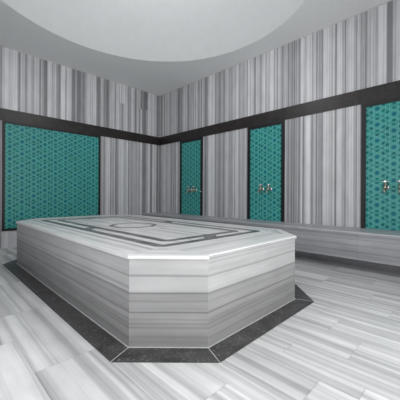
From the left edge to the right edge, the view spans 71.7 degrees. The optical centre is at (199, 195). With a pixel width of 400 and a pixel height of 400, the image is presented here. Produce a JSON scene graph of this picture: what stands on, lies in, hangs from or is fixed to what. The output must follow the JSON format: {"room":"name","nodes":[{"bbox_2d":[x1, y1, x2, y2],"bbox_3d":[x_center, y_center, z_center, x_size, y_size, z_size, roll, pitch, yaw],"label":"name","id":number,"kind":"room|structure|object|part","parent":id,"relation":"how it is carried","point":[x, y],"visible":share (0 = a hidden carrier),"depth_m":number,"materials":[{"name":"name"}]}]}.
{"room":"spa","nodes":[
{"label":"spa","id":0,"kind":"room"},
{"bbox_2d":[0,46,159,248],"bbox_3d":[-2.510,-0.713,4.700,4.401,3.039,0.152,0,0,-45],"label":"wall","id":1,"kind":"structure","parent":0,"point":[130,170],"depth_m":5.28,"materials":[{"name":"stone"}]},
{"bbox_2d":[2,120,100,230],"bbox_3d":[-2.418,-0.286,4.675,1.527,1.661,0.016,0,0,-45],"label":"tile panel","id":2,"kind":"object","parent":1,"relation":"attached to","point":[47,172],"visible":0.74,"depth_m":4.57,"materials":[{"name":"teal tile"}]},
{"bbox_2d":[0,108,159,144],"bbox_3d":[-2.451,-1.206,4.643,4.375,0.178,0.012,0,0,-45],"label":"trim","id":3,"kind":"structure","parent":1,"relation":"attached to","point":[5,114],"depth_m":4.85,"materials":[{"name":"black stone"}]},
{"bbox_2d":[0,0,388,94],"bbox_3d":[-0.574,-2.674,2.769,4.701,0.900,5.608,0,0,-45],"label":"ceiling","id":4,"kind":"structure","parent":0,"point":[148,30],"depth_m":4.07,"materials":[{"name":"paint"}]},
{"bbox_2d":[0,247,399,399],"bbox_3d":[-0.590,0.875,2.769,4.701,0.120,5.608,0,0,-45],"label":"floor","id":5,"kind":"structure","parent":0,"point":[345,344],"depth_m":1.40,"materials":[{"name":"stone"}]},
{"bbox_2d":[16,215,296,346],"bbox_3d":[-0.706,0.564,2.935,1.614,0.501,3.141,0,0,-45],"label":"platform","id":6,"kind":"object","parent":5,"relation":"on","point":[148,281],"visible":1,"depth_m":1.73,"materials":[{"name":"grey stone"}]},
{"bbox_3d":[-1.259,0.574,2.383,0.029,0.476,2.522,0,0,-45],"label":"panel","id":7,"kind":"part","parent":6,"relation":"part of","materials":[{"name":"stone"}]},
{"bbox_3d":[-0.168,0.579,1.494,0.422,0.476,0.029,0,0,0],"label":"panel","id":8,"kind":"part","parent":6,"relation":"part of","materials":[{"name":"stone"}]},
{"bbox_3d":[0.385,0.582,1.841,0.995,0.476,0.029,0,0,-45],"label":"panel","id":9,"kind":"part","parent":6,"relation":"part of","materials":[{"name":"stone"}]},
{"bbox_2d":[2,259,313,362],"bbox_3d":[-0.707,0.812,2.935,1.855,0.005,3.382,0,0,-45],"label":"granite border","id":10,"kind":"object","parent":5,"relation":"on","point":[107,344],"visible":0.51,"depth_m":1.61,"materials":[{"name":"stone"}]},
{"bbox_2d":[141,212,399,272],"bbox_3d":[0.799,0.607,4.153,0.478,0.430,5.305,0,0,-45],"label":"bench","id":11,"kind":"object","parent":5,"relation":"on","point":[379,249],"visible":0.62,"depth_m":3.15,"materials":[{"name":"grey stone"}]},
{"bbox_3d":[0.800,0.403,4.153,0.478,0.022,5.305,0,0,-45],"label":"seat","id":12,"kind":"part","parent":11,"relation":"part of","materials":[{"name":"stone"}]},
{"bbox_2d":[160,0,399,228],"bbox_3d":[1.028,-0.697,4.376,0.150,3.039,5.308,0,0,-45],"label":"wall","id":13,"kind":"structure","parent":0,"point":[361,51],"depth_m":3.88,"materials":[{"name":"stone"}]},
{"bbox_2d":[179,137,202,215],"bbox_3d":[-0.182,-0.360,5.468,0.016,1.492,0.652,0,0,-45],"label":"tile panel","id":14,"kind":"object","parent":13,"relation":"attached to","point":[191,150],"visible":1,"depth_m":5.45,"materials":[{"name":"teal tile"}]},
{"bbox_2d":[247,120,284,221],"bbox_3d":[1.005,-0.354,4.278,0.016,1.492,0.652,0,0,-45],"label":"tile panel","id":15,"kind":"object","parent":13,"relation":"attached to","point":[265,142],"visible":0.94,"depth_m":4.26,"materials":[{"name":"teal tile"}]},
{"bbox_2d":[266,184,271,192],"bbox_3d":[1.028,-0.100,4.168,0.125,0.142,0.068,0,0,-45],"label":"water tap","id":16,"kind":"object","parent":15,"relation":"attached to","point":[268,188],"visible":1,"depth_m":4.16,"materials":[{"name":"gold metal"}]},
{"bbox_2d":[160,0,392,95],"bbox_3d":[0.982,-2.209,4.319,0.006,0.014,5.300,0,0,-45],"label":"trim","id":17,"kind":"structure","parent":13,"relation":"attached to","point":[389,0],"depth_m":3.94,"materials":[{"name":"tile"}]},
{"bbox_2d":[160,80,399,144],"bbox_3d":[0.969,-1.191,4.323,0.012,0.178,5.294,0,0,-45],"label":"trim","id":18,"kind":"structure","parent":13,"relation":"attached to","point":[392,89],"depth_m":3.88,"materials":[{"name":"black stone"}]},
{"bbox_2d":[361,96,399,230],"bbox_3d":[2.174,-0.349,3.106,0.016,1.492,0.652,0,0,-45],"label":"tile panel","id":19,"kind":"object","parent":13,"relation":"attached to","point":[380,119],"visible":1,"depth_m":3.19,"materials":[{"name":"teal tile"}]},
{"bbox_2d":[382,180,389,192],"bbox_3d":[2.084,-0.096,3.110,0.125,0.142,0.068,0,0,-45],"label":"water tap","id":20,"kind":"object","parent":19,"relation":"attached to","point":[385,187],"visible":1,"depth_m":3.10,"materials":[{"name":"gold metal"}]}
]}

